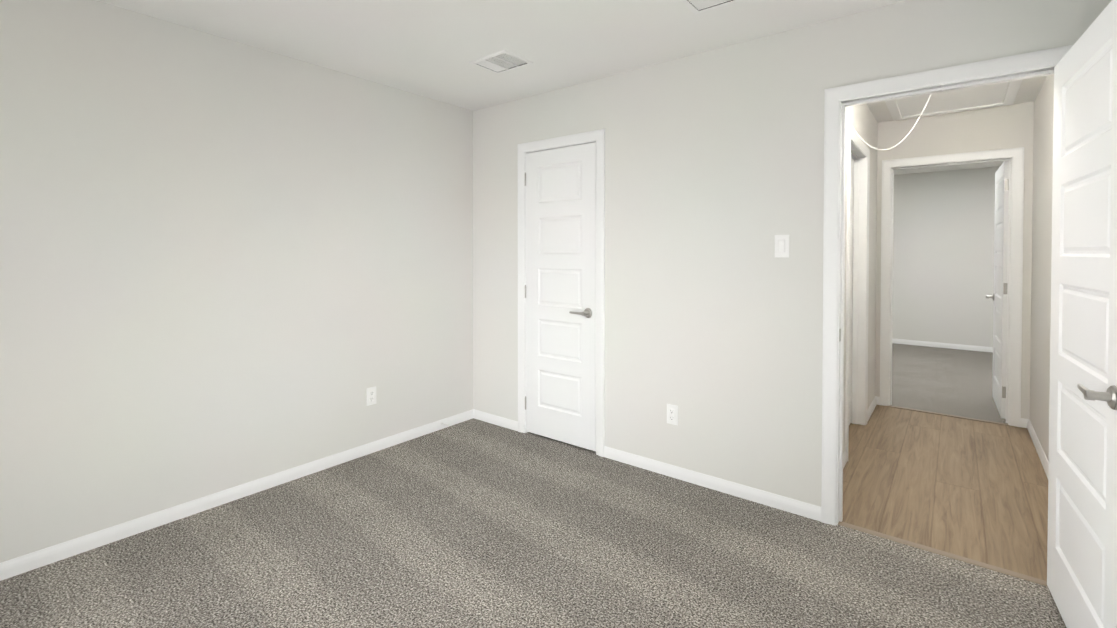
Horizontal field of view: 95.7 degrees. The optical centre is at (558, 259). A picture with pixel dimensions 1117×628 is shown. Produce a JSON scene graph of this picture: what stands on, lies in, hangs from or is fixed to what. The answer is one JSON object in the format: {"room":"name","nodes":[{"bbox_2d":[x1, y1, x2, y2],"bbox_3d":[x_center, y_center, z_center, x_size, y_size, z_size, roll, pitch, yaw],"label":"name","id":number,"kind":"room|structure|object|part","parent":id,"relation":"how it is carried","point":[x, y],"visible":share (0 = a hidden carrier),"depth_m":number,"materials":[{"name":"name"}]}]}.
{"room":"empty bedroom","nodes":[
{"label":"empty bedroom","id":0,"kind":"room"},
{"bbox_2d":[0,0,471,562],"bbox_3d":[-1.834,0.060,2.620,0.115,2.430,3.830,1,1,38],"label":"wall","id":1,"kind":"structure","parent":0,"point":[226,264],"depth_m":2.55,"materials":[{"name":"paint"}]},
{"bbox_2d":[0,410,471,580],"bbox_3d":[-1.784,1.242,2.599,0.013,0.067,3.600,1,1,38],"label":"baseboard","id":2,"kind":"structure","parent":1,"relation":"attached to","point":[40,558],"depth_m":2.55,"materials":[{"name":"white wood"}]},
{"bbox_2d":[366,386,375,405],"bbox_3d":[-1.224,0.893,3.308,0.010,0.115,0.070,1,1,38],"label":"outlet","id":3,"kind":"object","parent":1,"relation":"attached to","point":[371,395],"visible":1,"depth_m":3.30,"materials":[{"name":"white plastic"}]},
{"bbox_2d":[97,0,1046,174],"bbox_3d":[1.854,-1.228,3.518,5.450,0.120,10.500,1,1,38],"label":"ceiling","id":4,"kind":"structure","parent":0,"point":[431,49],"depth_m":2.58,"materials":[{"name":"paint"}]},
{"bbox_2d":[469,50,533,73],"bbox_3d":[-0.338,-1.171,2.968,0.300,0.034,0.245,1,1,38],"label":"ceiling vent","id":5,"kind":"object","parent":4,"relation":"in","point":[486,64],"visible":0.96,"depth_m":2.96,"materials":[{"name":"white metal"}]},
{"bbox_2d":[680,0,741,13],"bbox_3d":[0.689,-1.156,1.960,0.580,0.034,0.580,1,1,38],"label":"ceiling vent","id":6,"kind":"object","parent":4,"relation":"in","point":[691,7],"visible":1,"depth_m":2.27,"materials":[{"name":"white metal"}]},
{"bbox_2d":[885,79,1022,120],"bbox_3d":[2.638,-1.168,3.412,0.745,0.037,1.500,1,1,38],"label":"attic hatch","id":7,"kind":"object","parent":4,"relation":"attached to","point":[971,98],"visible":0.4,"depth_m":3.72,"materials":[{"name":"white wood"}]},
{"bbox_2d":[852,95,930,149],"bbox_3d":[2.060,-0.915,3.083,0.487,0.486,0.003,0,1,14],"label":"cord","id":8,"kind":"object","parent":7,"relation":"hanging from","point":[905,137],"visible":0.88,"depth_m":3.07,"materials":[{"name":"white plastic"}]},
{"bbox_2d":[472,0,1111,506],"bbox_3d":[0.754,0.056,2.948,3.540,2.430,0.115,1,1,38],"label":"wall","id":9,"kind":"structure","parent":0,"point":[711,156],"depth_m":2.77,"materials":[{"name":"paint"}]},
{"bbox_2d":[472,409,517,430],"bbox_3d":[-0.475,1.224,3.851,0.462,0.067,0.013,1,1,38],"label":"baseboard","id":10,"kind":"structure","parent":9,"relation":"attached to","point":[476,414],"depth_m":3.85,"materials":[{"name":"white wood"}]},
{"bbox_2d":[525,142,595,450],"bbox_3d":[0.011,0.243,3.485,0.614,2.012,0.151,1,1,38],"label":"closet door","id":11,"kind":"structure","parent":9,"relation":"in","point":[560,297],"depth_m":3.46,"materials":[{"name":"wood"}]},
{"bbox_2d":[518,129,604,456],"bbox_3d":[0.039,0.213,3.513,0.746,2.098,0.148,1,1,38],"label":"trim","id":12,"kind":"structure","parent":9,"relation":"attached to","point":[597,137],"depth_m":3.28,"materials":[{"name":"white wood"}]},
{"bbox_2d":[667,404,677,424],"bbox_3d":[0.664,0.906,2.952,0.070,0.115,0.010,1,1,38],"label":"outlet","id":13,"kind":"object","parent":9,"relation":"attached to","point":[672,414],"visible":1,"depth_m":2.95,"materials":[{"name":"white plastic"}]},
{"bbox_2d":[604,446,820,521],"bbox_3d":[0.789,1.239,2.857,1.262,0.067,0.013,1,1,38],"label":"baseboard","id":14,"kind":"structure","parent":9,"relation":"attached to","point":[804,509],"depth_m":2.78,"materials":[{"name":"white wood"}]},
{"bbox_2d":[775,235,788,256],"bbox_3d":[1.134,-0.069,2.567,0.070,0.115,0.013,1,1,38],"label":"switch plate","id":15,"kind":"object","parent":9,"relation":"attached to","point":[781,245],"visible":1,"depth_m":2.56,"materials":[{"name":"white plastic"}]},
{"bbox_2d":[821,45,1072,525],"bbox_3d":[1.677,0.232,2.225,0.898,2.098,0.148,1,1,38],"label":"trim","id":16,"kind":"structure","parent":9,"relation":"attached to","point":[838,100],"depth_m":2.42,"materials":[{"name":"white wood"}]},
{"bbox_2d":[1047,0,1116,627],"bbox_3d":[1.734,0.270,1.621,0.153,2.012,0.769,1,1,38],"label":"bedroom door","id":17,"kind":"structure","parent":9,"relation":"in","point":[1082,538],"depth_m":1.61,"materials":[{"name":"wood"}]},
{"bbox_3d":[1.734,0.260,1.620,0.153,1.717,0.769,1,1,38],"label":"handle","id":18,"kind":"part","parent":17,"relation":"part of","materials":[{"name":"grey metal"}]},
{"bbox_2d":[843,104,878,452],"bbox_3d":[1.993,0.048,3.498,0.115,2.430,2.280,1,1,38],"label":"wall","id":19,"kind":"structure","parent":0,"point":[860,117],"depth_m":4.11,"materials":[{"name":"paint"}]},
{"bbox_2d":[843,450,846,467],"bbox_3d":[1.580,1.238,2.877,0.024,0.067,0.765,1,1,38],"label":"baseboard","id":20,"kind":"structure","parent":19,"relation":"attached to","point":[844,454],"depth_m":3.12,"materials":[{"name":"white wood"}]},
{"bbox_2d":[849,157,853,424],"bbox_3d":[2.010,0.241,3.587,0.151,2.012,0.766,1,1,38],"label":"door","id":21,"kind":"structure","parent":19,"relation":"in","point":[851,290],"depth_m":3.81,"materials":[{"name":"wood"}]},
{"bbox_2d":[845,126,869,460],"bbox_3d":[2.039,0.213,3.558,0.148,2.098,0.898,1,1,38],"label":"trim","id":22,"kind":"structure","parent":19,"relation":"attached to","point":[858,151],"depth_m":3.83,"materials":[{"name":"white wood"}]},
{"bbox_2d":[867,396,879,421],"bbox_3d":[2.563,1.220,4.127,0.024,0.067,0.622,1,1,38],"label":"baseboard","id":23,"kind":"structure","parent":19,"relation":"attached to","point":[876,401],"depth_m":4.19,"materials":[{"name":"white wood"}]},
{"bbox_2d":[892,167,998,346],"bbox_3d":[5.423,-0.002,6.910,3.180,2.430,0.115,1,1,38],"label":"wall","id":24,"kind":"structure","parent":0,"point":[943,253],"depth_m":6.91,"materials":[{"name":"paint"}]},
{"bbox_2d":[892,338,992,351],"bbox_3d":[5.387,1.180,6.873,3.120,0.067,0.013,1,1,38],"label":"baseboard","id":25,"kind":"structure","parent":24,"relation":"attached to","point":[898,341],"depth_m":6.94,"materials":[{"name":"white wood"}]},
{"bbox_2d":[879,102,1030,418],"bbox_3d":[3.201,0.039,4.078,3.200,2.430,0.115,1,1,38],"label":"wall","id":26,"kind":"structure","parent":0,"point":[1028,126],"depth_m":3.96,"materials":[{"name":"paint"}]},
{"bbox_2d":[880,147,1023,426],"bbox_3d":[3.161,0.205,4.111,0.898,2.098,0.148,1,1,38],"label":"trim","id":27,"kind":"structure","parent":26,"relation":"attached to","point":[1014,157],"depth_m":3.88,"materials":[{"name":"white wood"}]},
{"bbox_2d":[986,161,1008,418],"bbox_3d":[3.705,0.232,4.244,0.152,2.012,0.769,1,1,38],"label":"door","id":28,"kind":"structure","parent":26,"relation":"in","point":[998,296],"depth_m":4.08,"materials":[{"name":"wood"}]},
{"bbox_2d":[1027,74,1053,461],"bbox_3d":[2.855,0.057,2.820,0.115,2.430,2.280,1,1,38],"label":"wall","id":29,"kind":"structure","parent":0,"point":[1039,223],"depth_m":3.36,"materials":[{"name":"paint"}]},
{"bbox_2d":[1021,418,1048,477],"bbox_3d":[2.800,1.238,2.883,0.028,0.067,2.285,1,1,38],"label":"baseboard","id":30,"kind":"structure","parent":29,"relation":"attached to","point":[1025,423],"depth_m":3.36,"materials":[{"name":"white wood"}]},
{"bbox_3d":[1.854,1.332,3.556,5.450,0.100,10.500,1,1,38],"label":"floor","id":31,"kind":"structure","parent":0,"visible":0},
{"bbox_2d":[0,418,1065,627],"bbox_3d":[-0.122,1.297,1.843,3.790,0.020,4.695,1,1,38],"label":"carpet floor","id":32,"kind":"structure","parent":31,"relation":"on","point":[473,523],"depth_m":2.13,"materials":[{"name":"grey carpet"}]},
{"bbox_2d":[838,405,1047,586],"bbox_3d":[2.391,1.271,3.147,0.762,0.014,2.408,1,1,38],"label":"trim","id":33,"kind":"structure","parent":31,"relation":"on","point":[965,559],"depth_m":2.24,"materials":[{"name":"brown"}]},
{"bbox_2d":[842,405,1047,580],"bbox_3d":[1.971,1.274,3.478,2.297,0.017,2.400,1,1,38],"label":"vinyl floor","id":34,"kind":"structure","parent":31,"relation":"on","point":[973,490],"depth_m":2.84,"materials":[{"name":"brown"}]},
{"bbox_2d":[891,343,1007,423],"bbox_3d":[4.318,1.243,5.514,3.430,0.020,3.703,1,1,38],"label":"carpet floor","id":35,"kind":"structure","parent":31,"relation":"on","point":[956,382],"depth_m":5.14,"materials":[{"name":"grey carpet"}]}
]}

